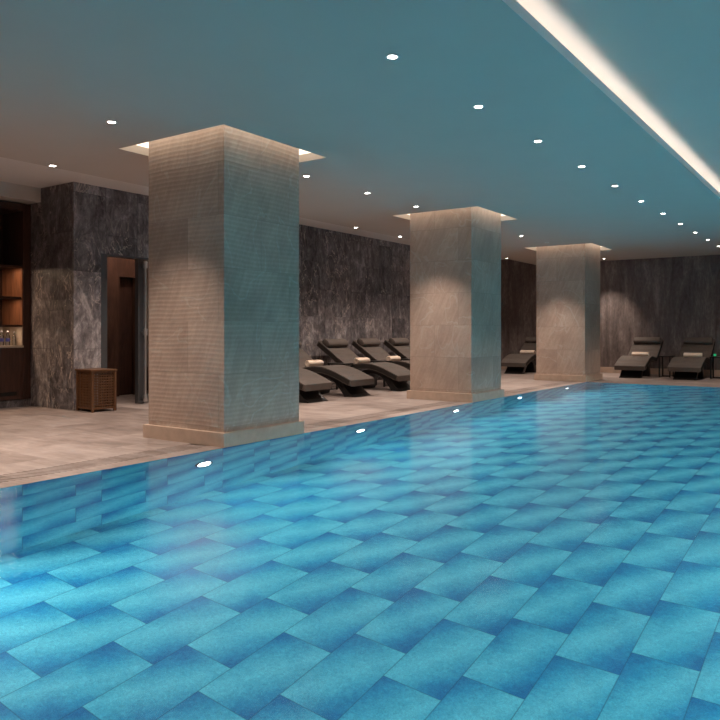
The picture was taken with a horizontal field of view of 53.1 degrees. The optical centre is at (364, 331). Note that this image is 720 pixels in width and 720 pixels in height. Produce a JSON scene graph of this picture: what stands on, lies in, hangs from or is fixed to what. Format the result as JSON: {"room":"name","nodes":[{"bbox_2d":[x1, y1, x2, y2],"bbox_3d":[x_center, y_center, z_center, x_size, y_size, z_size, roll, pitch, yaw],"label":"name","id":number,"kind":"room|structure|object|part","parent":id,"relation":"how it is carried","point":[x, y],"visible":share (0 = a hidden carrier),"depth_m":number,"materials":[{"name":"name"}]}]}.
{"room":"indoor swimming pool","nodes":[
{"label":"indoor swimming pool","id":0,"kind":"room"},
{"bbox_2d":[0,181,40,204],"bbox_3d":[-7.484,-1.984,7.293,0.885,0.203,8.434,0,0,35],"label":"soffit","id":1,"kind":"structure","parent":0,"point":[9,192],"depth_m":10.29,"materials":[{"name":"paint"}]},
{"bbox_2d":[107,257,148,395],"bbox_3d":[-3.438,-0.492,12.287,1.328,3.185,4.146,0,0,35],"label":"wall","id":2,"kind":"structure","parent":0,"point":[116,267],"depth_m":12.17,"materials":[{"name":"brown wood"}]},
{"bbox_2d":[119,277,132,394],"bbox_3d":[-4.222,0.000,12.464,0.080,2.200,0.450,0,0,35],"label":"door","id":3,"kind":"structure","parent":2,"relation":"in","point":[125,284],"depth_m":12.50,"materials":[{"name":"brown wood"}]},
{"bbox_2d":[28,182,409,409],"bbox_3d":[-0.913,-0.492,16.122,1.798,3.185,13.566,0,0,35],"label":"wall","id":4,"kind":"structure","parent":0,"point":[352,287],"depth_m":10.60,"materials":[{"name":"stone"}]},
{"bbox_2d":[0,327,2,344],"bbox_3d":[-6.120,0.070,9.894,0.012,0.270,2.364,0,0,35],"label":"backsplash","id":5,"kind":"structure","parent":4,"relation":"attached to","point":[1,328],"depth_m":10.84,"materials":[{"name":"beige"}]},
{"bbox_2d":[3,327,22,344],"bbox_3d":[-5.224,0.070,10.704,0.533,0.270,0.012,0,0,35],"label":"backsplash","id":6,"kind":"structure","parent":4,"relation":"attached to","point":[18,333],"depth_m":10.66,"materials":[{"name":"beige"}]},
{"bbox_2d":[101,253,148,403],"bbox_3d":[-3.279,-0.013,11.150,0.251,2.225,1.831,0,0,35],"label":"door frame","id":7,"kind":"structure","parent":4,"relation":"in","point":[141,331],"depth_m":10.91,"materials":[{"name":"grey metal"}]},
{"bbox_2d":[0,157,504,259],"bbox_3d":[-2.962,-2.085,12.410,3.670,0.001,22.000,0,0,35],"label":"ceiling","id":8,"kind":"structure","parent":0,"point":[11,171],"depth_m":10.03,"materials":[{"name":"beige paint"}]},
{"bbox_2d":[1,382,584,488],"bbox_3d":[0.467,1.900,9.382,0.001,1.600,15.240,0,0,35],"label":"wall","id":9,"kind":"structure","parent":0,"point":[584,382],"depth_m":6.76,"materials":[{"name":"tile"}]},
{"bbox_2d":[0,0,719,264],"bbox_3d":[3.833,-1.986,7.687,12.880,0.199,22.000,0,0,35],"label":"ceiling","id":10,"kind":"structure","parent":0,"point":[317,77],"depth_m":5.94,"materials":[{"name":"paint"}]},
{"bbox_2d":[137,142,148,147],"bbox_3d":[-2.294,-1.975,7.618,0.186,0.012,0.149,0,0,35],"label":"recessed light","id":11,"kind":"object","parent":10,"relation":"in","point":[146,144],"depth_m":7.60,"materials":[{"name":"white"}]},
{"bbox_2d":[299,149,310,154],"bbox_3d":[-0.704,-1.975,7.916,0.158,0.012,0.179,0,0,35],"label":"recessed light","id":12,"kind":"object","parent":10,"relation":"in","point":[300,151],"depth_m":7.94,"materials":[{"name":"white"}]},
{"bbox_2d":[386,54,398,59],"bbox_3d":[0.192,-1.883,4.945,0.096,0.006,0.096,0,0,35],"label":"recessed light","id":13,"kind":"object","parent":10,"relation":"in","point":[389,56],"visible":1,"depth_m":4.93,"materials":[{"name":"white"}]},
{"bbox_2d":[473,105,483,108],"bbox_3d":[0.955,-1.883,6.044,0.096,0.006,0.096,0,0,35],"label":"recessed light","id":14,"kind":"object","parent":10,"relation":"in","point":[474,106],"visible":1,"depth_m":6.03,"materials":[{"name":"white"}]},
{"bbox_2d":[502,0,719,197],"bbox_3d":[4.680,-1.923,6.733,3.400,0.075,15.200,0,0,35],"label":"trim","id":15,"kind":"structure","parent":10,"relation":"attached to","point":[514,5],"depth_m":5.49,"materials":[{"name":"white paint"}]},
{"bbox_2d":[0,369,719,488],"bbox_3d":[2.326,1.160,8.735,16.550,0.120,22.000,0,0,35],"label":"floor","id":16,"kind":"structure","parent":0,"point":[31,437],"depth_m":8.61,"materials":[{"name":"stone"}]},
{"bbox_2d":[0,201,30,407],"bbox_3d":[-5.888,-0.383,9.773,0.615,2.965,2.529,0,0,35],"label":"bar cabinet","id":17,"kind":"object","parent":16,"relation":"on","point":[15,218],"visible":0.98,"depth_m":10.59,"materials":[{"name":"brown wood"}]},
{"bbox_3d":[-6.143,-0.385,9.910,0.040,2.750,2.364,0,0,35],"label":"panel","id":18,"kind":"part","parent":17,"relation":"part of","materials":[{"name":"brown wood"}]},
{"bbox_2d":[0,392,16,396],"bbox_3d":[-5.233,0.902,10.200,0.006,0.055,0.650,0,0,35],"label":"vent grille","id":19,"kind":"object","parent":17,"relation":"attached to","point":[2,394],"depth_m":10.36,"materials":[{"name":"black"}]},
{"bbox_2d":[0,296,20,299],"bbox_3d":[-5.909,-0.490,9.748,0.530,0.030,2.364,0,0,35],"label":"shelf","id":20,"kind":"object","parent":17,"relation":"attached to","point":[1,297],"depth_m":10.48,"materials":[{"name":"brown wood"}]},
{"bbox_2d":[0,325,21,326],"bbox_3d":[-5.909,-0.080,9.748,0.530,0.030,2.364,0,0,35],"label":"shelf","id":21,"kind":"object","parent":17,"relation":"attached to","point":[0,325],"depth_m":10.43,"materials":[{"name":"brown wood"}]},
{"bbox_2d":[0,264,21,269],"bbox_3d":[-5.909,-0.945,9.748,0.530,0.030,2.364,0,0,35],"label":"shelf","id":22,"kind":"object","parent":17,"relation":"attached to","point":[2,266],"depth_m":10.56,"materials":[{"name":"brown wood"}]},
{"bbox_3d":[-5.913,-1.812,9.751,0.600,0.105,2.364,0,0,35],"label":"head rail","id":23,"kind":"part","parent":17,"relation":"part of","materials":[{"name":"brown wood"}]},
{"bbox_3d":[-5.348,0.612,10.059,0.025,0.747,1.210,0,0,35],"label":"cabinet door","id":24,"kind":"part","parent":17,"relation":"part of","materials":[{"name":"brown wood"}]},
{"bbox_2d":[0,345,23,347],"bbox_3d":[-5.890,0.220,9.735,0.575,0.030,2.364,0,0,35],"label":"countertop","id":25,"kind":"structure","parent":17,"relation":"on","point":[1,346],"depth_m":10.46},
{"bbox_2d":[5,331,9,344],"bbox_3d":[-5.206,0.096,10.522,0.063,0.216,0.062,0,0,35],"label":"water bottle","id":26,"kind":"object","parent":25,"relation":"on","point":[6,339],"visible":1,"depth_m":10.51,"materials":[{"name":"plastic"}]},
{"bbox_3d":[-5.228,-0.512,10.707,0.543,0.835,0.012,0,0,35],"label":"panel","id":27,"kind":"part","parent":17,"relation":"part of","materials":[{"name":"brown wood"}]},
{"bbox_2d":[75,368,117,412],"bbox_3d":[-3.730,0.811,10.033,0.459,0.577,0.389,0,0,41],"label":"laundry basket","id":28,"kind":"object","parent":16,"relation":"on","point":[109,377],"visible":1,"depth_m":9.92,"materials":[{"name":"brown wood"}]},
{"bbox_3d":[-3.990,0.823,10.039,0.035,0.555,0.035,0,0,41],"label":"leg","id":29,"kind":"part","parent":28,"relation":"part of","materials":[{"name":"brown wood"}]},
{"bbox_3d":[-3.840,0.805,9.906,0.365,0.480,0.010,0,0,41],"label":"lattice panel","id":30,"kind":"part","parent":28,"relation":"part of","materials":[{"name":"brown wood"}]},
{"bbox_3d":[-3.687,0.823,9.777,0.035,0.555,0.035,0,0,41],"label":"leg","id":31,"kind":"part","parent":28,"relation":"part of","materials":[{"name":"brown wood"}]},
{"bbox_3d":[-3.730,0.534,10.033,0.459,0.022,0.389,0,0,41],"label":"lid","id":32,"kind":"part","parent":28,"relation":"part of","materials":[{"name":"brown wood"}]},
{"bbox_3d":[-3.580,0.805,9.903,0.010,0.480,0.295,0,0,41],"label":"lattice panel","id":33,"kind":"part","parent":28,"relation":"part of","materials":[{"name":"brown wood"}]},
{"bbox_3d":[-3.624,0.805,10.157,0.365,0.480,0.010,0,0,41],"label":"lattice panel","id":34,"kind":"part","parent":28,"relation":"part of","materials":[{"name":"brown wood"}]},
{"bbox_3d":[-3.471,0.823,10.027,0.035,0.555,0.035,0,0,41],"label":"leg","id":35,"kind":"part","parent":28,"relation":"part of","materials":[{"name":"brown wood"}]},
{"bbox_2d":[0,444,207,482],"bbox_3d":[-2.872,1.160,5.154,0.280,0.120,4.486,0,0,35],"label":"grating","id":36,"kind":"structure","parent":16,"relation":"in","point":[108,460],"depth_m":6.05,"materials":[{"name":"stone"}]},
{"bbox_2d":[143,125,303,447],"bbox_3d":[-1.474,-0.447,7.637,1.187,3.118,1.187,0,0,35],"label":"pillar","id":37,"kind":"structure","parent":16,"relation":"on","point":[224,199],"depth_m":7.20,"materials":[{"name":"tile"}]},
{"bbox_2d":[299,368,331,402],"bbox_3d":[-1.494,0.623,11.792,1.914,0.953,0.706,0,0,35],"label":"chaise lounge","id":38,"kind":"object","parent":16,"relation":"on","point":[310,383],"visible":0.27,"depth_m":11.30,"materials":[{"name":"beige fabric"}]},
{"bbox_2d":[299,368,331,391],"bbox_3d":[-1.494,0.550,11.792,1.914,0.730,0.700,0,0,35],"label":"cushion","id":39,"kind":"object","parent":38,"relation":"on","point":[309,381],"depth_m":11.34,"materials":[{"name":"grey fabric"}]},
{"bbox_2d":[299,341,373,396],"bbox_3d":[-0.809,0.623,12.777,1.914,0.953,0.706,0,0,35],"label":"chaise lounge","id":40,"kind":"object","parent":16,"relation":"on","point":[349,380],"visible":0.64,"depth_m":12.32,"materials":[{"name":"grey fabric"}]},
{"bbox_2d":[305,360,323,366],"bbox_3d":[-0.889,0.563,12.832,0.106,0.110,0.400,0,0,35],"label":"rolled towel","id":41,"kind":"object","parent":40,"relation":"on","point":[308,363],"visible":1,"depth_m":12.77,"materials":[{"name":"white fabric"}]},
{"bbox_2d":[299,348,373,386],"bbox_3d":[-0.809,0.550,12.777,1.914,0.730,0.700,0,0,35],"label":"cushion","id":42,"kind":"object","parent":40,"relation":"on","point":[342,375],"depth_m":12.34,"materials":[{"name":"grey fabric"}]},
{"bbox_2d":[328,363,353,389],"bbox_3d":[-0.442,0.845,13.417,0.400,0.510,0.280,0,0,35],"label":"side table","id":43,"kind":"object","parent":16,"relation":"on","point":[351,364],"visible":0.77,"depth_m":13.34,"materials":[{"name":"black paint"}]},
{"bbox_2d":[0,382,719,719],"bbox_3d":[3.574,1.104,7.222,7.575,0.001,15.240,0,0,35],"label":"pool water","id":44,"kind":"object","parent":16,"relation":"in","point":[554,553],"visible":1,"depth_m":3.27,"materials":[{"name":"blue liquid"}]},
{"bbox_2d":[317,339,409,390],"bbox_3d":[0.029,0.623,13.985,1.914,0.953,0.706,0,0,35],"label":"chaise lounge","id":45,"kind":"object","parent":16,"relation":"on","point":[396,376],"visible":0.81,"depth_m":13.73,"materials":[{"name":"grey fabric"}]},
{"bbox_2d":[354,357,369,363],"bbox_3d":[-0.042,0.563,13.998,0.106,0.110,0.400,0,0,35],"label":"rolled towel","id":46,"kind":"object","parent":45,"relation":"on","point":[363,359],"visible":0.99,"depth_m":13.93,"materials":[{"name":"white fabric"}]},
{"bbox_2d":[369,360,391,386],"bbox_3d":[0.315,0.845,14.505,0.400,0.510,0.280,0,0,35],"label":"side table","id":47,"kind":"object","parent":16,"relation":"on","point":[384,385],"visible":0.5,"depth_m":14.39,"materials":[{"name":"black paint"}]},
{"bbox_2d":[352,338,409,381],"bbox_3d":[0.703,0.623,14.953,1.914,0.953,0.706,0,0,35],"label":"chaise lounge","id":48,"kind":"object","parent":16,"relation":"on","point":[370,348],"visible":0.46,"depth_m":15.12,"materials":[{"name":"grey fabric"}]},
{"bbox_2d":[352,340,409,368],"bbox_3d":[0.703,0.550,14.953,1.914,0.730,0.700,0,0,35],"label":"cushion","id":49,"kind":"object","parent":48,"relation":"on","point":[371,349],"depth_m":15.11,"materials":[{"name":"grey fabric"}]},
{"bbox_2d":[386,356,400,360],"bbox_3d":[0.603,0.563,14.926,0.106,0.110,0.400,0,0,35],"label":"rolled towel","id":50,"kind":"object","parent":48,"relation":"on","point":[388,358],"visible":0.98,"depth_m":14.86,"materials":[{"name":"white fabric"}]},
{"bbox_2d":[304,401,458,429],"bbox_3d":[0.243,1.160,9.636,0.280,0.120,4.056,0,0,35],"label":"grating","id":51,"kind":"structure","parent":16,"relation":"in","point":[372,415],"depth_m":9.43,"materials":[{"name":"stone"}]},
{"bbox_2d":[383,338,409,360],"bbox_3d":[1.399,0.623,15.955,1.914,0.953,0.706,0,0,35],"label":"chaise lounge","id":52,"kind":"object","parent":16,"relation":"on","point":[400,347],"visible":0.22,"depth_m":16.14,"materials":[{"name":"grey fabric"}]},
{"bbox_2d":[407,206,503,402],"bbox_3d":[1.518,-0.447,11.942,1.187,3.118,1.187,0,0,35],"label":"pillar","id":53,"kind":"structure","parent":16,"relation":"on","point":[455,254],"depth_m":11.51,"materials":[{"name":"stone"}]},
{"bbox_2d":[501,337,535,373],"bbox_3d":[4.376,0.623,19.436,0.706,0.953,1.914,0,0,35],"label":"chaise lounge","id":54,"kind":"object","parent":16,"relation":"on","point":[518,363],"visible":0.76,"depth_m":18.89,"materials":[{"name":"grey fabric"}]},
{"bbox_2d":[501,342,535,366],"bbox_3d":[4.376,0.550,19.436,0.700,0.730,1.914,0,0,35],"label":"cushion","id":55,"kind":"object","parent":54,"relation":"on","point":[511,360],"depth_m":18.90,"materials":[{"name":"grey fabric"}]},
{"bbox_2d":[520,350,535,353],"bbox_3d":[4.414,0.563,19.491,0.400,0.110,0.106,0,0,35],"label":"rolled towel","id":56,"kind":"object","parent":54,"relation":"on","point":[521,351],"visible":1,"depth_m":19.45,"materials":[{"name":"white fabric"}]},
{"bbox_2d":[504,381,573,394],"bbox_3d":[3.306,1.160,14.043,0.280,0.120,4.304,0,0,35],"label":"grating","id":57,"kind":"structure","parent":16,"relation":"in","point":[564,382],"depth_m":14.13,"materials":[{"name":"stone"}]},
{"bbox_2d":[534,243,602,381],"bbox_3d":[4.663,-0.453,16.467,1.187,3.106,1.187,0,0,35],"label":"pillar","id":58,"kind":"structure","parent":16,"relation":"on","point":[567,276],"depth_m":16.01,"materials":[{"name":"stone"}]},
{"bbox_2d":[614,337,662,377],"bbox_3d":[6.782,0.623,17.764,0.706,0.953,1.914,0,0,35],"label":"chaise lounge","id":59,"kind":"object","parent":16,"relation":"on","point":[630,366],"visible":1,"depth_m":17.46,"materials":[{"name":"fabric"}]},
{"bbox_2d":[631,352,648,355],"bbox_3d":[6.819,0.563,17.819,0.400,0.110,0.106,0,0,35],"label":"rolled towel","id":60,"kind":"object","parent":59,"relation":"on","point":[633,353],"visible":0.97,"depth_m":17.78,"materials":[{"name":"white fabric"}]},
{"bbox_2d":[658,356,673,377],"bbox_3d":[7.287,0.845,17.404,0.280,0.510,0.400,0,0,35],"label":"side table","id":61,"kind":"object","parent":16,"relation":"on","point":[663,375],"visible":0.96,"depth_m":17.31,"materials":[{"name":"black paint"}]},
{"bbox_3d":[7.291,0.858,17.621,0.028,0.485,0.028,0,0,35],"label":"leg","id":62,"kind":"part","parent":61,"relation":"part of","materials":[{"name":"black paint"}]},
{"bbox_2d":[668,337,714,379],"bbox_3d":[7.767,0.623,17.079,0.706,0.953,1.914,0,0,35],"label":"chaise lounge","id":63,"kind":"object","parent":16,"relation":"on","point":[685,368],"visible":1,"depth_m":16.75,"materials":[{"name":"fabric"}]},
{"bbox_2d":[683,353,701,356],"bbox_3d":[7.805,0.563,17.134,0.400,0.110,0.106,0,0,35],"label":"rolled towel","id":64,"kind":"object","parent":63,"relation":"on","point":[684,354],"visible":0.97,"depth_m":17.10,"materials":[{"name":"white fabric"}]},
{"bbox_2d":[710,356,719,378],"bbox_3d":[8.235,0.845,16.806,0.280,0.510,0.400,0,0,35],"label":"side table","id":65,"kind":"object","parent":16,"relation":"on","point":[712,356],"visible":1,"depth_m":16.73,"materials":[{"name":"black paint"}]},
{"bbox_3d":[8.034,0.858,16.727,0.028,0.485,0.028,0,0,35],"label":"leg","id":66,"kind":"part","parent":65,"relation":"part of","materials":[{"name":"black paint"}]},
{"bbox_2d":[501,255,719,369],"bbox_3d":[9.568,-0.642,17.158,14.472,3.485,0.100,0,0,35],"label":"wall","id":67,"kind":"structure","parent":0,"point":[672,299],"depth_m":18.74,"materials":[{"name":"grey stone"}]},
{"bbox_2d":[501,366,719,375],"bbox_3d":[9.543,1.025,17.104,14.252,0.150,0.018,0,0,35],"label":"baseboard","id":68,"kind":"structure","parent":67,"relation":"attached to","point":[602,369],"depth_m":18.53,"materials":[{"name":"stone"}]}
]}

